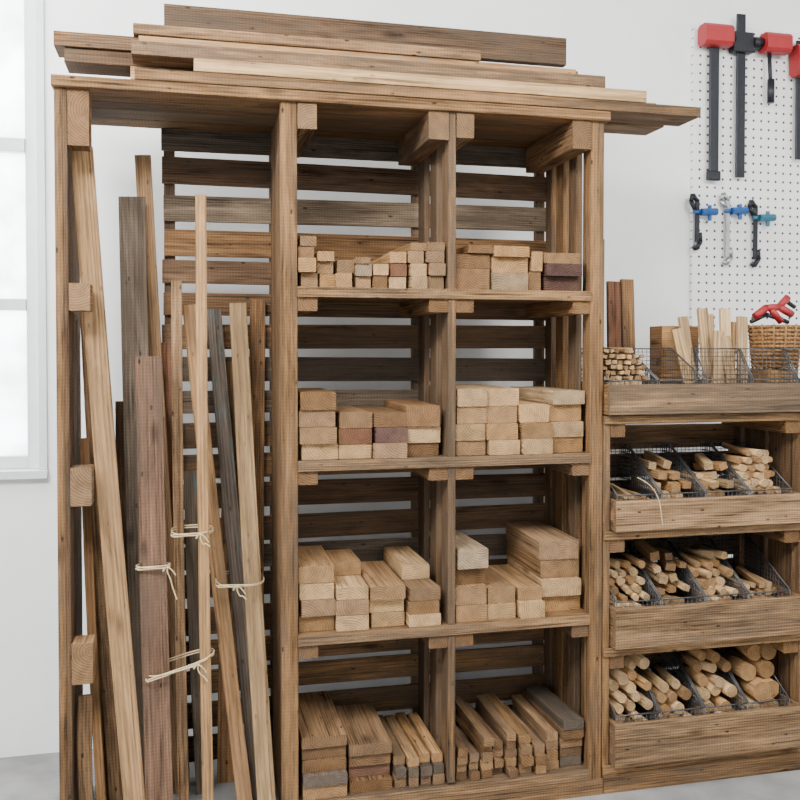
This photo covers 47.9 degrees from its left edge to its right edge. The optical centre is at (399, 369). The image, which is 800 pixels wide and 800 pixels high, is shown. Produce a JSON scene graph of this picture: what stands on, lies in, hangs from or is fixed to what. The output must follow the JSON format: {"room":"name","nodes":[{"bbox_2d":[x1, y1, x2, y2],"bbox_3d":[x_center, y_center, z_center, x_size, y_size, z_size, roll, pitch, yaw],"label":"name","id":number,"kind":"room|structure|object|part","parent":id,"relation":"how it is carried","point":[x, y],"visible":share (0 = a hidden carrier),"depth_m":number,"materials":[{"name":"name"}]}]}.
{"room":"woodworking shop","nodes":[
{"label":"woodworking shop","id":0,"kind":"room"},
{"bbox_2d":[0,0,799,757],"bbox_3d":[-0.406,-0.291,3.856,7.400,3.600,0.200,0,1,-13],"label":"wall","id":1,"kind":"structure","parent":0,"point":[641,45],"depth_m":3.81,"materials":[{"name":"paint"}]},
{"bbox_2d":[0,0,27,455],"bbox_3d":[-2.007,-0.643,3.426,1.148,2.039,0.001,0,1,-13],"label":"glass","id":2,"kind":"object","parent":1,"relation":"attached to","point":[13,324],"visible":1,"depth_m":3.54,"materials":[{"name":"white"}]},
{"bbox_2d":[0,0,47,468],"bbox_3d":[-1.986,-0.645,3.407,1.222,2.074,0.097,0,1,-13],"label":"frame","id":3,"kind":"object","parent":1,"relation":"attached to","point":[32,146],"visible":1,"depth_m":3.52,"materials":[{"name":"white paint"}]},
{"bbox_2d":[0,469,47,479],"bbox_3d":[-1.991,0.411,3.390,1.253,0.034,0.060,0,1,-13],"label":"sill","id":4,"kind":"structure","parent":1,"relation":"attached to","point":[6,474],"depth_m":3.49,"materials":[{"name":"white paint"}]},
{"bbox_2d":[689,23,799,378],"bbox_3d":[1.940,-0.767,4.290,1.229,1.646,0.021,0,1,-13],"label":"pegboard","id":5,"kind":"object","parent":1,"relation":"attached to","point":[771,179],"visible":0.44,"depth_m":4.20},
{"bbox_2d":[689,193,718,250],"bbox_3d":[1.388,-0.676,4.120,0.135,0.264,0.040,0,1,-13],"label":"clamp","id":6,"kind":"object","parent":5,"relation":"hanging from","point":[697,211],"visible":1,"depth_m":4.12,"materials":[{"name":"black metal"}]},
{"bbox_3d":[1.354,-0.676,4.121,0.070,0.264,0.022,0,1,-13],"label":"frame","id":7,"kind":"part","parent":6,"relation":"part of","materials":[{"name":"black metal"}]},
{"bbox_3d":[1.401,-0.718,4.120,0.110,0.070,0.035,0,1,-13],"label":"handle","id":8,"kind":"part","parent":6,"relation":"part of","materials":[{"name":"blue plastic"}]},
{"bbox_2d":[719,192,748,265],"bbox_3d":[1.541,-0.649,4.157,0.135,0.340,0.040,0,1,-13],"label":"clamp","id":9,"kind":"object","parent":5,"relation":"hanging from","point":[739,210],"visible":1,"depth_m":4.15,"materials":[{"name":"metal"}]},
{"bbox_3d":[1.507,-0.649,4.158,0.070,0.340,0.022,0,1,-13],"label":"frame","id":10,"kind":"part","parent":9,"relation":"part of","materials":[{"name":"metal"}]},
{"bbox_3d":[1.553,-0.729,4.156,0.110,0.070,0.035,0,1,-13],"label":"handle","id":11,"kind":"part","parent":9,"relation":"part of","materials":[{"name":"blue plastic"}]},
{"bbox_2d":[698,14,792,180],"bbox_3d":[1.592,-1.252,4.136,0.460,0.769,0.077,0,1,-13],"label":"clamp","id":12,"kind":"object","parent":5,"relation":"hanging from","point":[715,36],"visible":1,"depth_m":4.12,"materials":[{"name":"black metal"}]},
{"bbox_2d":[747,199,776,266],"bbox_3d":[1.683,-0.634,4.191,0.135,0.318,0.040,0,1,-13],"label":"clamp","id":13,"kind":"object","parent":5,"relation":"hanging from","point":[767,217],"visible":1,"depth_m":4.19,"materials":[{"name":"black metal"}]},
{"bbox_3d":[1.649,-0.634,4.192,0.070,0.318,0.022,0,1,-13],"label":"frame","id":14,"kind":"part","parent":13,"relation":"part of","materials":[{"name":"black metal"}]},
{"bbox_3d":[1.696,-0.703,4.190,0.110,0.070,0.035,0,1,-13],"label":"handle","id":15,"kind":"part","parent":13,"relation":"part of","materials":[{"name":"teal plastic"}]},
{"bbox_2d":[789,40,799,159],"bbox_3d":[1.952,-1.264,4.220,0.240,0.552,0.073,0,1,-13],"label":"clamp","id":16,"kind":"object","parent":5,"relation":"hanging from","point":[794,56],"visible":0.94,"depth_m":4.22,"materials":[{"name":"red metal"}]},
{"bbox_2d":[0,749,799,799],"bbox_3d":[0.324,1.633,0.831,7.800,0.120,6.500,0,1,-13],"label":"floor","id":17,"kind":"structure","parent":0,"point":[26,777],"depth_m":3.28,"materials":[{"name":"concrete"}]},
{"bbox_2d":[77,694,92,799],"bbox_3d":[-1.026,1.299,2.944,0.054,0.462,0.050,0,1,-13],"label":"leaning board","id":18,"kind":"object","parent":17,"relation":"on","point":[84,720],"visible":1,"depth_m":2.93,"materials":[{"name":"brown wood"}]},
{"bbox_2d":[80,438,105,799],"bbox_3d":[-1.014,0.878,2.973,0.130,1.302,0.040,1,2,41],"label":"leaning board","id":19,"kind":"object","parent":17,"relation":"on","point":[87,521],"visible":0.84,"depth_m":2.96,"materials":[{"name":"brown wood"}]},
{"bbox_2d":[80,312,122,799],"bbox_3d":[-1.024,0.661,3.083,0.164,1.733,0.046,0,1,22],"label":"leaning board","id":20,"kind":"object","parent":17,"relation":"on","point":[111,737],"visible":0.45,"depth_m":3.07,"materials":[{"name":"brown wood"}]},
{"bbox_2d":[95,594,109,799],"bbox_3d":[-1.054,1.024,3.163,0.054,1.003,0.137,-1,1,-30],"label":"leaning board","id":21,"kind":"object","parent":17,"relation":"on","point":[102,713],"visible":0.02,"depth_m":3.13,"materials":[{"name":"brown wood"}]},
{"bbox_2d":[71,147,145,799],"bbox_3d":[-0.940,0.404,2.913,0.270,2.256,0.060,0,1,20],"label":"leaning board","id":22,"kind":"object","parent":17,"relation":"on","point":[83,170],"visible":0.93,"depth_m":2.90,"materials":[{"name":"beige wood"}]},
{"bbox_2d":[115,401,128,797],"bbox_3d":[-0.972,0.818,3.199,0.072,1.412,0.102,0,1,-13],"label":"leaning board","id":23,"kind":"object","parent":17,"relation":"on","point":[119,427],"visible":0.09,"depth_m":3.20,"materials":[{"name":"brown wood"}]},
{"bbox_2d":[118,196,148,781],"bbox_3d":[-0.900,0.460,3.115,0.096,2.134,0.217,-1,1,-33],"label":"leaning board","id":24,"kind":"object","parent":17,"relation":"on","point":[132,210],"visible":0.44,"depth_m":3.12,"materials":[{"name":"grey wood"}]},
{"bbox_2d":[134,356,172,799],"bbox_3d":[-0.802,0.744,2.934,0.091,1.573,0.143,-1,1,-34],"label":"leaning board","id":25,"kind":"object","parent":17,"relation":"on","point":[148,370],"visible":1,"depth_m":2.92,"materials":[{"name":"brown wood"}]},
{"bbox_2d":[135,562,176,599],"bbox_3d":[-0.791,0.689,2.926,0.132,0.111,0.065,0,1,-13],"label":"tie","id":26,"kind":"object","parent":25,"relation":"attached to","point":[137,568],"visible":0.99,"depth_m":2.91,"materials":[{"name":"fabric"}]},
{"bbox_2d":[162,567,175,574],"bbox_3d":[-0.745,0.650,2.904,0.043,0.030,0.008,0,1,-13],"label":"tie","id":27,"kind":"object","parent":26,"relation":"attached to","point":[164,568],"visible":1,"depth_m":2.90,"materials":[{"name":"fabric"}]},
{"bbox_2d":[145,648,214,682],"bbox_3d":[-0.722,0.971,2.961,0.220,0.076,0.150,0,1,-13],"label":"tie","id":28,"kind":"object","parent":25,"relation":"attached to","point":[212,650],"visible":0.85,"depth_m":2.91,"materials":[{"name":"fabric"}]},
{"bbox_2d":[135,155,189,793],"bbox_3d":[-0.855,0.377,3.236,0.198,2.294,0.047,0,1,12],"label":"leaning board","id":29,"kind":"object","parent":17,"relation":"on","point":[143,169],"visible":0.46,"depth_m":3.23,"materials":[{"name":"brown wood"}]},
{"bbox_2d":[161,342,189,781],"bbox_3d":[-0.827,0.711,3.291,0.105,1.622,0.037,0,1,-13],"label":"leaning board","id":30,"kind":"object","parent":17,"relation":"on","point":[166,347],"visible":0.12,"depth_m":3.27,"materials":[{"name":"brown wood"}]},
{"bbox_2d":[171,281,188,799],"bbox_3d":[-0.750,0.611,3.062,0.044,1.832,0.169,0,1,-20],"label":"leaning board","id":31,"kind":"object","parent":17,"relation":"on","point":[176,286],"visible":1,"depth_m":3.05,"materials":[{"name":"brown wood"}]},
{"bbox_2d":[183,470,201,794],"bbox_3d":[-0.735,0.947,3.268,0.068,1.154,0.147,-1,1,-35],"label":"leaning board","id":32,"kind":"object","parent":17,"relation":"on","point":[190,477],"visible":0.53,"depth_m":3.26,"materials":[{"name":"wood"}]},
{"bbox_2d":[195,195,213,799],"bbox_3d":[-0.647,0.473,2.981,0.050,2.112,0.146,0,1,-13],"label":"leaning board","id":33,"kind":"object","parent":17,"relation":"on","point":[200,200],"visible":0.98,"depth_m":2.97,"materials":[{"name":"beige wood"}]},
{"bbox_2d":[171,524,213,546],"bbox_3d":[-0.694,0.555,3.006,0.140,0.047,0.168,0,1,-13],"label":"tie","id":34,"kind":"object","parent":33,"relation":"attached to","point":[212,528],"visible":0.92,"depth_m":2.94,"materials":[{"name":"fabric"}]},
{"bbox_2d":[182,304,252,799],"bbox_3d":[-0.631,0.650,3.105,0.324,1.758,0.057,1,1,36],"label":"leaning board","id":35,"kind":"object","parent":17,"relation":"on","point":[216,554],"visible":0.74,"depth_m":3.08,"materials":[{"name":"brown wood"}]},
{"bbox_2d":[215,571,264,599],"bbox_3d":[-0.554,0.742,3.115,0.170,0.055,0.218,0,1,-13],"label":"tie","id":36,"kind":"object","parent":35,"relation":"attached to","point":[263,578],"visible":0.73,"depth_m":3.02,"materials":[{"name":"fabric"}]},
{"bbox_2d":[217,361,239,782],"bbox_3d":[-0.625,0.745,3.332,0.110,1.552,0.060,0,1,-13],"label":"leaning board","id":37,"kind":"object","parent":17,"relation":"on","point":[225,774],"visible":0.22,"depth_m":3.31,"materials":[{"name":"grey wood"}]},
{"bbox_2d":[207,309,256,799],"bbox_3d":[-0.584,0.653,3.199,0.317,1.747,0.061,1,2,44],"label":"leaning board","id":38,"kind":"object","parent":17,"relation":"on","point":[214,316],"visible":0.72,"depth_m":3.20,"materials":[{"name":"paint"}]},
{"bbox_2d":[229,303,275,799],"bbox_3d":[-0.517,0.644,3.134,0.069,1.766,0.338,-1,1,-28],"label":"leaning board","id":39,"kind":"object","parent":17,"relation":"on","point":[262,739],"visible":1,"depth_m":3.12,"materials":[{"name":"brown wood"}]},
{"bbox_2d":[249,299,265,613],"bbox_3d":[-0.529,0.630,3.337,0.068,1.781,0.072,0,1,-13],"label":"leaning board","id":40,"kind":"object","parent":17,"relation":"on","point":[257,306],"visible":0.42,"depth_m":3.33,"materials":[{"name":"brown wood"}]},
{"bbox_2d":[51,74,610,799],"bbox_3d":[-0.221,0.305,3.235,1.858,2.434,0.518,0,1,-13],"label":"rack","id":41,"kind":"object","parent":17,"relation":"on","point":[432,137],"visible":0.73,"depth_m":3.28,"materials":[{"name":"brown wood"}]},
{"bbox_2d":[298,691,347,799],"bbox_3d":[-0.298,1.331,3.212,0.157,0.202,0.427,0,1,-13],"label":"boards","id":42,"kind":"object","parent":41,"relation":"in","point":[322,736],"visible":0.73,"depth_m":3.04,"materials":[{"name":"brown wood"}]},
{"bbox_2d":[335,703,391,793],"bbox_3d":[-0.146,1.350,3.264,0.154,0.160,0.420,0,1,-13],"label":"boards","id":43,"kind":"object","parent":41,"relation":"in","point":[369,745],"visible":0.74,"depth_m":3.09,"materials":[{"name":"brown wood"}]},
{"bbox_2d":[298,388,439,459],"bbox_3d":[-0.141,0.182,3.231,0.501,0.226,0.438,0,1,-13],"label":"stack","id":44,"kind":"object","parent":41,"relation":"in","point":[402,428],"visible":0.87,"depth_m":3.03,"materials":[{"name":"beige wood"}]},
{"bbox_2d":[298,545,440,631],"bbox_3d":[-0.145,0.763,3.238,0.486,0.220,0.434,0,1,-13],"label":"stack","id":45,"kind":"object","parent":41,"relation":"in","point":[377,596],"visible":0.87,"depth_m":3.05,"materials":[{"name":"beige wood"}]},
{"bbox_2d":[324,546,428,579],"bbox_3d":[-0.099,0.706,3.307,0.345,0.066,0.310,0,1,-13],"label":"stack","id":46,"kind":"object","parent":45,"relation":"on","point":[403,560],"visible":0.79,"depth_m":3.21,"materials":[{"name":"beige wood"}]},
{"bbox_2d":[297,236,445,288],"bbox_3d":[-0.137,-0.362,3.216,0.505,0.167,0.433,0,1,-13],"label":"stack","id":47,"kind":"object","parent":41,"relation":"in","point":[411,265],"visible":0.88,"depth_m":3.04,"materials":[{"name":"beige wood"}]},
{"bbox_2d":[378,712,444,787],"bbox_3d":[0.022,1.380,3.297,0.176,0.100,0.424,0,1,-13],"label":"boards","id":48,"kind":"object","parent":41,"relation":"in","point":[416,757],"visible":0.88,"depth_m":3.14,"materials":[{"name":"brown wood"}]},
{"bbox_2d":[135,68,700,125],"bbox_3d":[0.113,-0.929,3.099,1.965,0.036,0.153,0,1,-13],"label":"plank","id":49,"kind":"object","parent":41,"relation":"on","point":[621,112],"visible":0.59,"depth_m":3.03,"materials":[{"name":"brown wood"}]},
{"bbox_2d":[194,58,646,102],"bbox_3d":[0.099,-0.969,3.081,1.570,0.042,0.127,0,1,-13],"label":"plank","id":50,"kind":"object","parent":49,"relation":"on","point":[200,64],"visible":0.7,"depth_m":3.01,"materials":[{"name":"beige wood"}]},
{"bbox_2d":[131,40,604,87],"bbox_3d":[-0.069,-1.016,3.054,1.610,0.045,0.113,0,1,-13],"label":"plank","id":51,"kind":"object","parent":50,"relation":"on","point":[153,53],"visible":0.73,"depth_m":2.96,"materials":[{"name":"brown wood"}]},
{"bbox_2d":[139,35,575,73],"bbox_3d":[-0.110,-1.055,3.071,1.500,0.031,0.068,0,1,-13],"label":"plank","id":52,"kind":"object","parent":51,"relation":"on","point":[142,38],"visible":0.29,"depth_m":3.03,"materials":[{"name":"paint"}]},
{"bbox_2d":[429,695,517,780],"bbox_3d":[0.258,1.355,3.349,0.228,0.148,0.441,0,1,-13],"label":"lumber","id":53,"kind":"object","parent":41,"relation":"in","point":[485,743],"visible":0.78,"depth_m":3.19,"materials":[{"name":"brown wood"}]},
{"bbox_2d":[455,520,580,622],"bbox_3d":[0.382,0.742,3.369,0.490,0.256,0.440,0,1,-13],"label":"stack","id":54,"kind":"object","parent":41,"relation":"in","point":[540,574],"visible":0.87,"depth_m":3.24,"materials":[{"name":"beige wood"}]},
{"bbox_2d":[456,245,581,290],"bbox_3d":[0.368,-0.357,3.342,0.467,0.152,0.439,0,1,-13],"label":"stack","id":55,"kind":"object","parent":41,"relation":"in","point":[507,267],"visible":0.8,"depth_m":3.14,"materials":[{"name":"beige wood"}]},
{"bbox_2d":[456,245,492,254],"bbox_3d":[0.232,-0.420,3.303,0.088,0.028,0.405,0,1,-13],"label":"wood block","id":56,"kind":"object","parent":55,"relation":"on","point":[469,249],"visible":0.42,"depth_m":3.11,"materials":[{"name":"beige wood"}]},
{"bbox_2d":[456,384,584,455],"bbox_3d":[0.376,0.177,3.355,0.488,0.230,0.437,0,1,-13],"label":"stack","id":57,"kind":"object","parent":41,"relation":"in","point":[490,420],"visible":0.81,"depth_m":3.16,"materials":[{"name":"beige wood"}]},
{"bbox_2d":[483,685,583,773],"bbox_3d":[0.497,1.339,3.403,0.243,0.178,0.428,0,1,-13],"label":"boards","id":58,"kind":"object","parent":41,"relation":"in","point":[549,733],"visible":0.85,"depth_m":3.25,"materials":[{"name":"brown wood"}]},
{"bbox_2d":[604,122,663,135],"bbox_3d":[0.075,-0.932,3.259,1.865,0.036,0.143,0,1,-13],"label":"plank","id":59,"kind":"object","parent":41,"relation":"on","point":[610,127],"visible":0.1,"depth_m":3.43,"materials":[{"name":"brown wood"}]},
{"bbox_2d":[130,66,655,103],"bbox_3d":[0.025,-0.973,3.210,1.885,0.044,0.132,0,1,-13],"label":"plank","id":60,"kind":"object","parent":59,"relation":"on","point":[132,68],"visible":0.06,"depth_m":2.94,"materials":[{"name":"brown wood"}]},
{"bbox_2d":[64,48,193,76],"bbox_3d":[-0.352,-1.017,3.130,1.525,0.045,0.133,0,1,-13],"label":"plank","id":61,"kind":"object","parent":60,"relation":"on","point":[77,61],"visible":0.23,"depth_m":2.93,"materials":[{"name":"brown wood"}]},
{"bbox_2d":[53,30,577,73],"bbox_3d":[-0.243,-1.066,3.145,1.805,0.048,0.133,0,1,-13],"label":"plank","id":62,"kind":"object","parent":61,"relation":"on","point":[61,39],"visible":0.15,"depth_m":2.90,"materials":[{"name":"brown wood"}]},
{"bbox_2d":[133,23,480,61],"bbox_3d":[-0.305,-1.109,3.114,1.180,0.036,0.143,0,1,-13],"label":"plank","id":63,"kind":"object","parent":62,"relation":"on","point":[141,29],"visible":0.52,"depth_m":3.04,"materials":[{"name":"brown wood"}]},
{"bbox_2d":[164,3,565,67],"bbox_3d":[-0.090,-1.182,3.201,1.450,0.101,0.036,0,1,-13],"label":"plank","id":64,"kind":"object","parent":63,"relation":"on","point":[498,47],"visible":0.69,"depth_m":3.19,"materials":[{"name":"brown wood"}]},
{"bbox_2d":[580,411,799,793],"bbox_3d":[1.092,0.837,3.536,0.855,1.358,0.462,0,1,-13],"label":"shelf unit","id":65,"kind":"object","parent":17,"relation":"on","point":[778,433],"visible":0.27,"depth_m":3.40,"materials":[{"name":"brown wood"}]},
{"bbox_2d":[603,239,604,346],"bbox_3d":[0.794,-0.186,3.622,0.075,0.684,0.065,0,1,-13],"label":"board","id":66,"kind":"object","parent":65,"relation":"on","point":[604,239],"visible":0.14,"depth_m":3.62,"materials":[{"name":"brown wood"}]},
{"bbox_2d":[606,281,620,375],"bbox_3d":[0.864,-0.101,3.633,0.070,0.514,0.070,0,1,-13],"label":"board","id":67,"kind":"object","parent":65,"relation":"on","point":[613,299],"visible":0.6,"depth_m":3.63,"materials":[{"name":"brown wood"}]},
{"bbox_2d":[619,279,635,379],"bbox_3d":[0.926,-0.106,3.655,0.062,0.523,0.065,0,1,-13],"label":"board","id":68,"kind":"object","parent":65,"relation":"on","point":[626,285],"visible":0.6,"depth_m":3.65,"materials":[{"name":"brown wood"}]},
{"bbox_2d":[650,326,698,379],"bbox_3d":[1.123,-0.012,3.690,0.165,0.330,0.098,0,1,-13],"label":"wooden box","id":69,"kind":"object","parent":65,"relation":"on","point":[660,336],"visible":0.3,"depth_m":3.64,"materials":[{"name":"brown wood"}]},
{"bbox_2d":[581,380,799,415],"bbox_3d":[1.206,0.101,3.467,1.048,0.108,0.370,0,1,-13],"label":"wooden tray","id":70,"kind":"object","parent":65,"relation":"on","point":[631,399],"visible":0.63,"depth_m":3.25,"materials":[{"name":"brown wood"}]},
{"bbox_2d":[581,353,657,384],"bbox_3d":[0.807,0.020,3.378,0.191,0.203,0.301,0,1,-13],"label":"wire basket","id":71,"kind":"object","parent":70,"relation":"on","point":[646,369],"visible":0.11,"depth_m":3.26,"materials":[{"name":"grey metal"}]},
{"bbox_2d":[603,347,648,384],"bbox_3d":[0.806,0.016,3.382,0.173,0.205,0.276,0,1,-13],"label":"sticks","id":72,"kind":"object","parent":71,"relation":"in","point":[612,368],"visible":0.48,"depth_m":3.30,"materials":[{"name":"beige wood"}]},
{"bbox_2d":[629,348,705,383],"bbox_3d":[0.995,0.019,3.422,0.191,0.203,0.301,0,1,-13],"label":"wire basket","id":73,"kind":"object","parent":70,"relation":"on","point":[677,379],"visible":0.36,"depth_m":3.48,"materials":[{"name":"grey metal"}]},
{"bbox_2d":[671,308,747,383],"bbox_3d":[1.238,-0.061,3.539,0.333,0.360,0.183,0,1,-13],"label":"wood offcuts","id":74,"kind":"object","parent":70,"relation":"in","point":[730,334],"visible":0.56,"depth_m":3.54,"materials":[{"name":"beige wood"}]},
{"bbox_2d":[691,348,751,383],"bbox_3d":[1.204,0.020,3.375,0.191,0.203,0.111,0,1,-13],"label":"wire basket","id":75,"kind":"object","parent":70,"relation":"on","point":[696,356],"visible":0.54,"depth_m":3.41,"materials":[{"name":"grey metal"}]},
{"bbox_2d":[736,348,796,382],"bbox_3d":[1.392,0.019,3.419,0.191,0.203,0.111,0,1,-13],"label":"wire basket","id":76,"kind":"object","parent":70,"relation":"on","point":[743,356],"visible":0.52,"depth_m":3.46,"materials":[{"name":"grey metal"}]},
{"bbox_2d":[750,368,797,382],"bbox_3d":[1.496,0.056,3.615,0.135,0.122,0.135,0,1,-13],"label":"wood block","id":77,"kind":"object","parent":76,"relation":"in","point":[757,373],"depth_m":3.56,"materials":[{"name":"brown wood"}]},
{"bbox_2d":[748,324,799,368],"bbox_3d":[1.502,-0.093,3.605,0.209,0.176,0.207,-1,2,-43],"label":"wicker basket","id":78,"kind":"object","parent":77,"relation":"on","point":[760,336],"visible":0.86,"depth_m":3.53,"materials":[{"name":"brown wicker"}]},
{"bbox_2d":[749,295,795,323],"bbox_3d":[1.497,-0.241,3.598,0.208,0.118,0.034,0,1,-13],"label":"clamp","id":79,"kind":"object","parent":78,"relation":"on","point":[759,314],"visible":1,"depth_m":3.59,"materials":[{"name":"red plastic"}]},
{"bbox_2d":[780,348,799,382],"bbox_3d":[1.580,0.018,3.464,0.191,0.203,0.111,0,1,-13],"label":"wire basket","id":80,"kind":"object","parent":70,"relation":"on","point":[793,356],"visible":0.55,"depth_m":3.48,"materials":[{"name":"grey metal"}]},
{"bbox_2d":[609,670,799,767],"bbox_3d":[1.094,1.338,3.494,0.775,0.154,0.415,0,1,-13],"label":"drawer","id":81,"kind":"object","parent":65,"relation":"on","point":[636,743],"visible":0.53,"depth_m":3.29,"materials":[{"name":"brown wood"}]},
{"bbox_2d":[609,665,659,722],"bbox_3d":[0.827,1.208,3.428,0.180,0.253,0.331,0,1,-13],"label":"wire basket","id":82,"kind":"object","parent":81,"relation":"on","point":[650,695],"visible":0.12,"depth_m":3.30,"materials":[{"name":"grey metal"}]},
{"bbox_2d":[619,651,704,719],"bbox_3d":[1.003,1.208,3.470,0.180,0.253,0.331,0,1,-13],"label":"wire basket","id":83,"kind":"object","parent":81,"relation":"on","point":[651,656],"visible":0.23,"depth_m":3.43,"materials":[{"name":"grey metal"}]},
{"bbox_2d":[660,648,747,714],"bbox_3d":[1.179,1.207,3.512,0.180,0.253,0.331,0,1,-13],"label":"wire basket","id":84,"kind":"object","parent":81,"relation":"on","point":[668,655],"visible":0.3,"depth_m":3.46,"materials":[{"name":"grey metal"}]},
{"bbox_2d":[705,647,789,710],"bbox_3d":[1.355,1.206,3.554,0.180,0.253,0.331,0,1,-13],"label":"wire basket","id":85,"kind":"object","parent":81,"relation":"on","point":[719,650],"visible":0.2,"depth_m":3.45,"materials":[{"name":"grey metal"}]},
{"bbox_2d":[721,643,778,709],"bbox_3d":[1.358,1.160,3.545,0.154,0.344,0.268,0,1,-13],"label":"firewood logs","id":86,"kind":"object","parent":85,"relation":"in","point":[752,672],"visible":0.57,"depth_m":3.47},
{"bbox_2d":[609,570,799,649],"bbox_3d":[1.094,0.919,3.485,0.775,0.143,0.415,0,1,-13],"label":"drawer","id":87,"kind":"object","parent":65,"relation":"on","point":[702,622],"visible":0.66,"depth_m":3.28,"materials":[{"name":"brown wood"}]},
{"bbox_2d":[609,542,660,607],"bbox_3d":[0.827,0.802,3.419,0.180,0.238,0.331,0,1,-13],"label":"wire basket","id":88,"kind":"object","parent":87,"relation":"on","point":[639,601],"visible":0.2,"depth_m":3.33,"materials":[{"name":"grey metal"}]},
{"bbox_2d":[624,538,704,605],"bbox_3d":[1.003,0.801,3.461,0.180,0.238,0.331,0,1,-13],"label":"wire basket","id":89,"kind":"object","parent":87,"relation":"on","point":[628,543],"visible":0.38,"depth_m":3.42,"materials":[{"name":"grey metal"}]},
{"bbox_2d":[634,539,689,605],"bbox_3d":[1.007,0.793,3.449,0.154,0.241,0.267,0,1,-13],"label":"wood offcuts","id":90,"kind":"object","parent":89,"relation":"in","point":[662,578],"visible":0.68,"depth_m":3.42,"materials":[{"name":"beige wood"}]},
{"bbox_2d":[661,535,748,602],"bbox_3d":[1.179,0.800,3.503,0.180,0.238,0.331,0,1,-13],"label":"wire basket","id":91,"kind":"object","parent":87,"relation":"on","point":[684,544],"visible":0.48,"depth_m":3.49,"materials":[{"name":"grey metal"}]},
{"bbox_2d":[701,533,790,599],"bbox_3d":[1.355,0.799,3.545,0.180,0.238,0.331,0,1,-13],"label":"wire basket","id":92,"kind":"object","parent":87,"relation":"on","point":[731,537],"visible":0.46,"depth_m":3.59,"materials":[{"name":"grey metal"}]},
{"bbox_2d":[714,565,776,599],"bbox_3d":[1.353,0.857,3.551,0.162,0.116,0.306,0,1,-13],"label":"sticks","id":93,"kind":"object","parent":92,"relation":"in","point":[753,583],"visible":0.33,"depth_m":3.47,"materials":[{"name":"beige wood"}]},
{"bbox_2d":[610,482,799,531],"bbox_3d":[1.094,0.516,3.477,0.775,0.109,0.415,0,1,-13],"label":"wooden crate","id":94,"kind":"object","parent":65,"relation":"on","point":[744,510],"visible":0.68,"depth_m":3.27,"materials":[{"name":"brown wood"}]},
{"bbox_2d":[610,443,661,499],"bbox_3d":[0.827,0.416,3.411,0.180,0.238,0.331,0,1,-13],"label":"wire basket","id":95,"kind":"object","parent":94,"relation":"on","point":[611,444],"visible":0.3,"depth_m":3.48,"materials":[{"name":"grey metal"}]},
{"bbox_2d":[610,483,649,499],"bbox_3d":[0.829,0.487,3.401,0.160,0.093,0.277,0,1,-13],"label":"sticks","id":96,"kind":"object","parent":95,"relation":"in","point":[620,491],"visible":0.22,"depth_m":3.33,"materials":[{"name":"beige wood"}]},
{"bbox_2d":[637,477,662,524],"bbox_3d":[0.890,0.468,3.203,0.095,0.172,0.006,0,1,2],"label":"tie","id":97,"kind":"object","parent":94,"relation":"attached to","point":[637,477],"visible":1,"depth_m":3.20,"materials":[{"name":"fabric"}]},
{"bbox_2d":[620,442,705,498],"bbox_3d":[1.003,0.415,3.453,0.180,0.238,0.331,0,1,-13],"label":"wire basket","id":98,"kind":"object","parent":94,"relation":"on","point":[648,443],"visible":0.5,"depth_m":3.47,"materials":[{"name":"grey metal"}]},
{"bbox_2d":[628,450,690,498],"bbox_3d":[1.002,0.427,3.458,0.155,0.209,0.306,0,1,-13],"label":"wood offcuts","id":99,"kind":"object","parent":98,"relation":"in","point":[666,479],"visible":0.47,"depth_m":3.40,"materials":[{"name":"beige wood"}]},
{"bbox_2d":[662,441,749,496],"bbox_3d":[1.179,0.414,3.495,0.180,0.238,0.331,0,1,-13],"label":"wire basket","id":100,"kind":"object","parent":94,"relation":"on","point":[685,442],"visible":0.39,"depth_m":3.51,"materials":[{"name":"grey metal"}]},
{"bbox_2d":[681,453,733,496],"bbox_3d":[1.185,0.434,3.480,0.157,0.194,0.268,0,1,-13],"label":"wood offcuts","id":101,"kind":"object","parent":100,"relation":"in","point":[709,480],"visible":0.45,"depth_m":3.46,"materials":[{"name":"beige wood"}]},
{"bbox_2d":[713,442,780,495],"bbox_3d":[1.355,0.415,3.538,0.164,0.230,0.300,0,1,-13],"label":"wooden dowel","id":102,"kind":"object","parent":94,"relation":"in","point":[750,464],"visible":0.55,"depth_m":3.47,"materials":[{"name":"beige wood"}]},
{"bbox_2d":[703,440,791,495],"bbox_3d":[1.355,0.413,3.537,0.180,0.238,0.331,0,1,-13],"label":"wire basket","id":103,"kind":"object","parent":94,"relation":"on","point":[728,441],"visible":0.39,"depth_m":3.49,"materials":[{"name":"grey metal"}]}
]}

